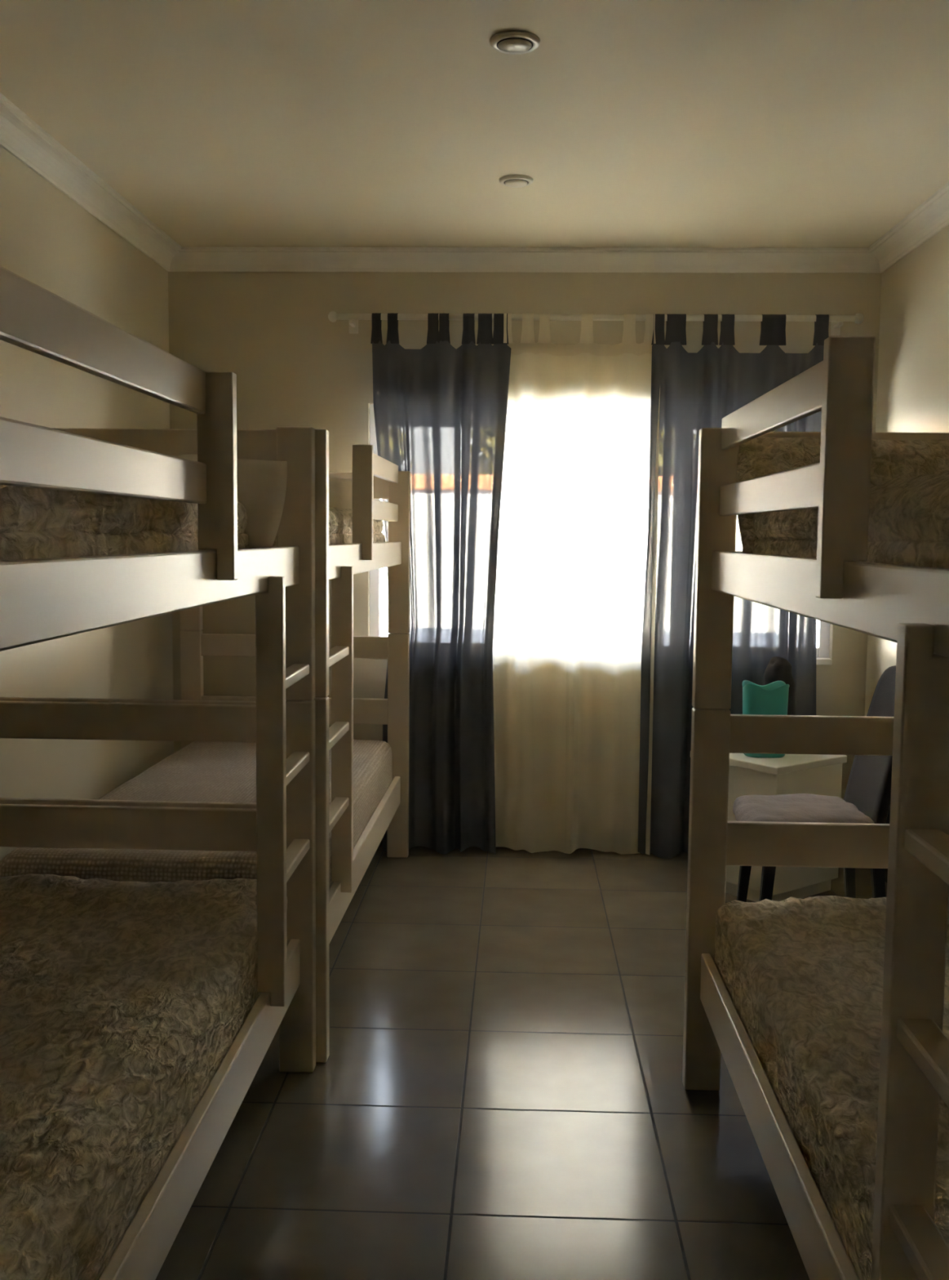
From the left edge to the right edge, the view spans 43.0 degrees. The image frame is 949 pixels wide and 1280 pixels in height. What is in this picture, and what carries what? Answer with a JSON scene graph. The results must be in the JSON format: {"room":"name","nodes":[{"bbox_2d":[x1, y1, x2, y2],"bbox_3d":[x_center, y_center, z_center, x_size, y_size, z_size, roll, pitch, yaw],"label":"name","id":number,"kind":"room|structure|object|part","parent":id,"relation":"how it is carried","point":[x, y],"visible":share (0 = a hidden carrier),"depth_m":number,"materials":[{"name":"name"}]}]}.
{"room":"dormitory","nodes":[
{"label":"dormitory","id":0,"kind":"room"},
{"bbox_2d":[0,146,173,862],"bbox_3d":[-1.557,-0.125,2.332,0.200,2.610,6.450,1,5,2],"label":"wall","id":1,"kind":"structure","parent":0,"point":[47,239],"depth_m":4.20,"materials":[{"name":"paint"}]},
{"bbox_2d":[0,92,182,271],"bbox_3d":[-1.402,-1.380,2.217,0.084,0.085,6.049,1,5,2],"label":"trim","id":2,"kind":"structure","parent":1,"relation":"attached to","point":[20,135],"depth_m":4.06,"materials":[{"name":"beige paint"}]},
{"bbox_2d":[0,0,948,248],"bbox_3d":[0.090,-1.503,2.150,3.669,0.200,6.650,1,5,2],"label":"ceiling","id":3,"kind":"structure","parent":0,"point":[224,123],"depth_m":3.48,"materials":[{"name":"paint"}]},
{"bbox_2d":[489,30,540,54],"bbox_3d":[0.099,-1.464,2.960,0.125,0.023,0.125,1,5,2],"label":"recessed light","id":4,"kind":"object","parent":3,"relation":"in","point":[512,42],"visible":1,"depth_m":2.93,"materials":[{"name":"beige"}]},
{"bbox_2d":[499,174,533,187],"bbox_3d":[0.142,-1.565,4.117,0.117,0.019,0.117,1,5,2],"label":"recessed light","id":5,"kind":"object","parent":3,"relation":"in","point":[511,180],"visible":1,"depth_m":4.09,"materials":[{"name":"beige metal"}]},
{"bbox_2d":[155,845,887,1279],"bbox_3d":[0.062,1.271,2.394,3.669,0.150,6.650,1,5,2],"label":"floor","id":6,"kind":"structure","parent":0,"point":[500,1093],"depth_m":2.91,"materials":[{"name":"tile"}]},
{"bbox_2d":[0,266,315,1279],"bbox_3d":[-0.942,0.366,2.091,0.990,1.686,2.060,1,5,2],"label":"bunk bed","id":7,"kind":"object","parent":6,"relation":"on","point":[42,599],"visible":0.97,"depth_m":2.59,"materials":[{"name":"beige paint"}]},
{"bbox_3d":[-0.512,-0.394,1.590,0.018,0.076,1.146,1,5,2],"label":"guard rail","id":8,"kind":"part","parent":7,"relation":"part of","materials":[{"name":"beige paint"}]},
{"bbox_3d":[-0.513,-0.233,1.604,0.018,0.073,1.146,1,5,2],"label":"guard rail","id":9,"kind":"part","parent":7,"relation":"part of","materials":[{"name":"beige paint"}]},
{"bbox_2d":[0,527,250,560],"bbox_3d":[-0.932,-0.156,2.045,0.800,0.096,1.890,1,5,2],"label":"mattress","id":10,"kind":"object","parent":7,"relation":"on","point":[55,542],"visible":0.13,"depth_m":1.70,"materials":[{"name":"brown fabric"}]},
{"bbox_2d":[0,484,247,535],"bbox_3d":[-0.950,-0.218,1.905,0.862,0.109,1.690,1,5,2],"label":"bedspread","id":11,"kind":"object","parent":10,"relation":"on","point":[22,508],"visible":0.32,"depth_m":1.71,"materials":[{"name":"brown fabric"}]},
{"bbox_2d":[173,453,287,547],"bbox_3d":[-0.759,-0.321,2.815,0.642,0.230,0.201,1,5,5],"label":"pillow","id":12,"kind":"object","parent":10,"relation":"on","point":[261,484],"visible":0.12,"depth_m":2.75,"materials":[{"name":"beige fabric"}]},
{"bbox_3d":[-0.488,-0.101,2.033,0.025,0.096,1.974,1,5,2],"label":"rail","id":13,"kind":"part","parent":7,"relation":"part of","materials":[{"name":"beige paint"}]},
{"bbox_3d":[-0.498,0.915,2.123,0.025,0.120,1.974,1,5,2],"label":"rail","id":14,"kind":"part","parent":7,"relation":"part of","materials":[{"name":"beige paint"}]},
{"bbox_3d":[-0.468,-0.296,2.187,0.066,0.374,0.032,1,5,2],"label":"guard post","id":15,"kind":"part","parent":7,"relation":"part of","materials":[{"name":"beige paint"}]},
{"bbox_3d":[-0.455,0.296,3.079,0.090,1.662,0.045,1,5,2],"label":"post","id":16,"kind":"part","parent":7,"relation":"part of","materials":[{"name":"beige paint"}]},
{"bbox_3d":[-0.942,0.829,2.132,0.800,0.183,1.890,1,5,2],"label":"mattress","id":17,"kind":"object","parent":7,"relation":"on","visible":0},
{"bbox_2d":[0,873,287,1279],"bbox_3d":[-0.954,0.789,2.129,0.885,0.232,1.960,1,5,2],"label":"bedspread","id":18,"kind":"object","parent":17,"relation":"on","point":[122,1003],"visible":0.84,"depth_m":2.13,"materials":[{"name":"brown fabric"}]},
{"bbox_2d":[0,428,410,1062],"bbox_3d":[-0.826,0.184,4.174,0.990,1.686,2.080,1,5,3],"label":"bunk bed","id":19,"kind":"object","parent":6,"relation":"on","point":[374,477],"visible":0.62,"depth_m":3.81,"materials":[{"name":"beige paint"}]},
{"bbox_3d":[-1.224,0.101,5.209,0.090,1.662,0.045,1,5,3],"label":"post","id":20,"kind":"part","parent":19,"relation":"part of","materials":[{"name":"beige paint"}]},
{"bbox_3d":[-0.427,0.291,3.140,0.090,1.662,0.045,1,5,3],"label":"post","id":21,"kind":"part","parent":19,"relation":"part of","materials":[{"name":"beige paint"}]},
{"bbox_2d":[272,532,385,546],"bbox_3d":[-0.816,-0.337,4.128,0.800,0.096,1.910,1,5,3],"label":"mattress","id":22,"kind":"object","parent":19,"relation":"on","point":[334,539],"visible":0.02,"depth_m":3.94,"materials":[{"name":"beige fabric"}]},
{"bbox_2d":[328,478,352,509],"bbox_3d":[-0.802,-0.529,4.907,0.642,0.264,0.195,0,5,-1],"label":"pillow","id":23,"kind":"object","parent":22,"relation":"on","point":[340,490],"visible":0.11,"depth_m":4.88,"materials":[{"name":"beige fabric"}]},
{"bbox_2d":[328,506,383,535],"bbox_3d":[-0.835,-0.405,4.051,0.859,0.106,1.837,1,5,3],"label":"bedspread","id":24,"kind":"object","parent":22,"relation":"on","point":[340,521],"visible":0.09,"depth_m":3.96,"materials":[{"name":"beige fabric"}]},
{"bbox_3d":[-0.366,-0.449,3.938,0.066,0.374,0.032,1,5,3],"label":"guard post","id":25,"kind":"part","parent":19,"relation":"part of","materials":[{"name":"beige paint"}]},
{"bbox_3d":[-0.382,0.734,4.199,0.025,0.120,1.994,1,5,3],"label":"rail","id":26,"kind":"part","parent":19,"relation":"part of","materials":[{"name":"beige paint"}]},
{"bbox_3d":[-0.372,-0.282,4.110,0.025,0.096,1.994,1,5,3],"label":"rail","id":27,"kind":"part","parent":19,"relation":"part of","materials":[{"name":"beige paint"}]},
{"bbox_3d":[-0.360,-0.488,4.523,0.018,0.073,1.141,1,5,3],"label":"guard rail","id":28,"kind":"part","parent":19,"relation":"part of","materials":[{"name":"beige paint"}]},
{"bbox_3d":[-0.359,-0.649,4.509,0.018,0.076,1.141,1,5,3],"label":"guard rail","id":29,"kind":"part","parent":19,"relation":"part of","materials":[{"name":"beige paint"}]},
{"bbox_3d":[-0.326,0.114,5.165,0.090,1.662,0.045,1,5,3],"label":"post","id":30,"kind":"part","parent":19,"relation":"part of","materials":[{"name":"beige paint"}]},
{"bbox_3d":[-0.825,0.642,4.214,0.800,0.193,1.910,1,5,3],"label":"mattress","id":31,"kind":"object","parent":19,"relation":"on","visible":0},
{"bbox_2d":[0,739,392,889],"bbox_3d":[-0.829,0.610,4.211,0.868,0.224,1.975,1,5,3],"label":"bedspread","id":32,"kind":"object","parent":31,"relation":"on","point":[199,771],"visible":0.43,"depth_m":4.02,"materials":[{"name":"beige fabric"}]},
{"bbox_2d":[690,751,847,902],"bbox_3d":[1.165,0.721,4.811,0.434,0.545,0.434,-3,6,-38],"label":"desk","id":33,"kind":"object","parent":6,"relation":"on","point":[790,774],"visible":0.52,"depth_m":4.64,"materials":[{"name":"beige paint"}]},
{"bbox_2d":[742,680,789,757],"bbox_3d":[1.139,0.309,4.726,0.175,0.289,0.140,1,5,2],"label":"bag","id":34,"kind":"object","parent":33,"relation":"on","point":[771,699],"visible":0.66,"depth_m":4.66,"materials":[{"name":"teal fabric"}]},
{"bbox_2d":[764,656,794,715],"bbox_3d":[1.229,0.256,4.874,0.124,0.381,0.102,-1,5,-15],"label":"pouch","id":35,"kind":"object","parent":33,"relation":"on","point":[779,668],"visible":0.31,"depth_m":4.83,"materials":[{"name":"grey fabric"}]},
{"bbox_2d":[682,336,948,1279],"bbox_3d":[0.999,0.395,1.981,0.990,1.686,2.060,1,5,2],"label":"bunk bed","id":36,"kind":"object","parent":6,"relation":"on","point":[908,606],"visible":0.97,"depth_m":1.79,"materials":[{"name":"beige paint"}]},
{"bbox_3d":[0.587,0.313,3.002,0.090,1.662,0.045,1,5,2],"label":"post","id":37,"kind":"part","parent":36,"relation":"part of","materials":[{"name":"beige paint"}]},
{"bbox_3d":[0.583,-0.287,2.342,0.018,0.073,1.174,1,5,2],"label":"guard rail","id":38,"kind":"part","parent":36,"relation":"part of","materials":[{"name":"beige paint"}]},
{"bbox_3d":[0.584,-0.448,2.328,0.018,0.076,1.174,1,5,2],"label":"guard rail","id":39,"kind":"part","parent":36,"relation":"part of","materials":[{"name":"beige paint"}]},
{"bbox_3d":[0.544,0.932,2.045,0.025,0.120,1.974,1,5,2],"label":"rail","id":40,"kind":"part","parent":36,"relation":"part of","materials":[{"name":"beige paint"}]},
{"bbox_3d":[0.555,-0.084,1.956,0.025,0.096,1.974,1,5,2],"label":"rail","id":41,"kind":"part","parent":36,"relation":"part of","materials":[{"name":"beige paint"}]},
{"bbox_3d":[0.536,-0.247,1.742,0.066,0.374,0.032,1,5,2],"label":"guard post","id":42,"kind":"part","parent":36,"relation":"part of","materials":[{"name":"beige paint"}]},
{"bbox_2d":[742,537,948,568],"bbox_3d":[0.999,-0.127,1.936,0.800,0.096,1.890,1,5,2],"label":"mattress","id":43,"kind":"object","parent":36,"relation":"on","point":[935,554],"visible":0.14,"depth_m":1.72,"materials":[{"name":"brown fabric"}]},
{"bbox_2d":[737,513,757,553],"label":"pillow","id":44,"kind":"object","parent":43,"relation":"on","point":[748,536],"depth_m":2.72,"materials":[{"name":"brown fabric"}]},
{"bbox_2d":[736,437,821,482],"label":"pillow","id":45,"kind":"object","parent":43,"relation":"on","point":[757,456],"depth_m":2.75,"materials":[{"name":"brown fabric"}]},
{"bbox_2d":[753,472,948,543],"bbox_3d":[1.012,-0.194,1.849,0.864,0.109,1.800,1,5,2],"label":"bedspread","id":46,"kind":"object","parent":43,"relation":"on","point":[917,508],"visible":0.54,"depth_m":1.70,"materials":[{"name":"brown fabric"}]},
{"bbox_2d":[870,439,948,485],"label":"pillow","id":47,"kind":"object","parent":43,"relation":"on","point":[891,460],"depth_m":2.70,"materials":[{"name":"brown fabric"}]},
{"bbox_3d":[0.989,0.858,2.022,0.800,0.183,1.890,1,5,2],"label":"mattress","id":48,"kind":"object","parent":36,"relation":"on","visible":0},
{"bbox_2d":[715,895,948,1279],"bbox_3d":[1.009,0.817,2.018,0.898,0.236,1.960,1,5,2],"label":"bedspread","id":49,"kind":"object","parent":48,"relation":"on","point":[803,978],"visible":0.73,"depth_m":2.25,"materials":[{"name":"brown fabric"}]},
{"bbox_2d":[737,665,896,902],"bbox_3d":[1.180,0.577,4.024,0.529,0.970,0.400,1,5,2],"label":"chair","id":50,"kind":"object","parent":6,"relation":"on","point":[868,788],"visible":0.32,"depth_m":4.00,"materials":[{"name":"grey fabric"}]},
{"bbox_3d":[0.950,0.855,4.233,0.062,0.375,0.047,1,5,2],"label":"leg","id":51,"kind":"part","parent":50,"relation":"part of","materials":[{"name":"black plastic"}]},
{"bbox_3d":[0.937,0.885,3.885,0.062,0.375,0.047,1,5,2],"label":"leg","id":52,"kind":"part","parent":50,"relation":"part of","materials":[{"name":"black plastic"}]},
{"bbox_2d":[733,793,874,823],"bbox_3d":[1.088,0.590,4.026,0.413,0.097,0.429,1,5,2],"label":"seat cushion","id":53,"kind":"object","parent":50,"relation":"on","point":[797,807],"visible":0.48,"depth_m":3.96,"materials":[{"name":"grey fabric"}]},
{"bbox_3d":[1.314,0.860,4.220,0.062,0.375,0.047,1,5,2],"label":"leg","id":54,"kind":"part","parent":50,"relation":"part of","materials":[{"name":"black plastic"}]},
{"bbox_3d":[1.364,0.345,3.997,0.166,0.500,0.380,1,5,2],"label":"backrest","id":55,"kind":"part","parent":50,"relation":"part of","materials":[{"name":"grey fabric"}]},
{"bbox_3d":[1.301,0.890,3.872,0.062,0.375,0.047,1,5,2],"label":"leg","id":56,"kind":"part","parent":50,"relation":"part of","materials":[{"name":"black plastic"}]},
{"bbox_2d":[168,271,881,799],"bbox_3d":[0.190,-0.372,5.340,3.069,2.610,0.110,1,5,2],"label":"wall","id":57,"kind":"structure","parent":0,"point":[292,365],"depth_m":5.23,"materials":[{"name":"paint"}]},
{"bbox_2d":[378,838,592,849],"bbox_3d":[0.175,0.898,5.390,3.069,0.070,0.012,1,5,2],"label":"baseboard","id":58,"kind":"structure","parent":57,"relation":"attached to","point":[380,843],"depth_m":5.39,"materials":[{"name":"beige wood"}]},
{"bbox_2d":[168,247,880,272],"bbox_3d":[0.199,-1.621,5.132,3.068,0.085,0.084,1,5,2],"label":"trim","id":59,"kind":"structure","parent":57,"relation":"attached to","point":[500,260],"depth_m":5.14,"materials":[{"name":"beige paint"}]},
{"bbox_2d":[328,311,864,335],"bbox_3d":[0.506,-1.351,5.128,2.257,0.078,0.118,1,5,2],"label":"curtain rod","id":60,"kind":"object","parent":57,"relation":"attached to","point":[837,321],"visible":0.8,"depth_m":5.08,"materials":[{"name":"beige"}]},
{"bbox_2d":[370,312,511,853],"bbox_3d":[-0.153,-0.223,5.219,0.600,2.339,0.076,1,5,3],"label":"curtain","id":61,"kind":"object","parent":60,"relation":"hanging from","point":[440,408],"visible":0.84,"depth_m":5.20,"materials":[{"name":"fabric"}]},
{"bbox_2d":[493,313,660,854],"bbox_3d":[0.422,-0.216,5.211,0.720,2.340,0.070,1,5,2],"label":"curtain","id":62,"kind":"object","parent":60,"relation":"hanging from","point":[573,529],"visible":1,"depth_m":5.22,"materials":[{"name":"beige fabric"}]},
{"bbox_2d":[638,314,829,858],"bbox_3d":[1.110,-0.207,5.169,0.767,2.338,0.085,1,5,2],"label":"curtain","id":63,"kind":"object","parent":60,"relation":"hanging from","point":[698,390],"visible":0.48,"depth_m":5.16,"materials":[{"name":"fabric"}]},
{"bbox_2d":[369,404,830,657],"bbox_3d":[0.553,-0.479,5.314,2.040,1.095,0.065,1,5,2],"label":"window","id":64,"kind":"structure","parent":57,"relation":"in","point":[824,628],"depth_m":5.35,"materials":[{"name":"white paint"}]},
{"bbox_2d":[816,657,832,665],"bbox_3d":[0.547,0.081,5.327,2.040,0.027,0.057,1,5,2],"label":"trim","id":65,"kind":"structure","parent":57,"relation":"attached to","point":[820,661],"depth_m":5.26,"materials":[{"name":"beige paint"}]},
{"bbox_2d":[865,224,948,899],"bbox_3d":[1.709,-0.082,2.214,0.200,2.610,6.450,1,5,2],"label":"wall","id":66,"kind":"structure","parent":0,"point":[913,378],"depth_m":4.70,"materials":[{"name":"paint"}]},
{"bbox_2d":[884,868,888,883],"bbox_3d":[1.591,1.182,2.323,0.012,0.070,6.038,1,5,2],"label":"baseboard","id":67,"kind":"structure","parent":66,"relation":"attached to","point":[886,869],"depth_m":4.91,"materials":[{"name":"grey tile"}]},
{"bbox_2d":[868,182,948,272],"bbox_3d":[1.579,-1.341,2.109,0.084,0.085,6.049,1,5,2],"label":"trim","id":68,"kind":"structure","parent":66,"relation":"attached to","point":[931,216],"depth_m":4.59,"materials":[{"name":"beige paint"}]},
{"label":"outside","id":69,"kind":"structure","parent":0,"visible":0},
{"bbox_3d":[0.717,-0.252,19.745,50.000,0.100,28.590,1,5,2],"label":"ground","id":70,"kind":"structure","parent":69,"visible":0},
{"bbox_2d":[380,522,817,632],"bbox_3d":[0.669,-1.308,18.042,28.200,2.300,0.320,1,5,2],"label":"wall","id":71,"kind":"structure","parent":70,"relation":"on","point":[384,578],"depth_m":18.07,"materials":[{"name":"paint"}]},
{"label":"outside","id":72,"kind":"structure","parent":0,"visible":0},
{"bbox_2d":[380,626,817,642],"bbox_3d":[0.505,0.190,14.036,48.000,0.014,7.950,1,5,2],"label":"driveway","id":73,"kind":"structure","parent":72,"point":[384,630],"depth_m":17.30,"materials":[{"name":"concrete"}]}
]}

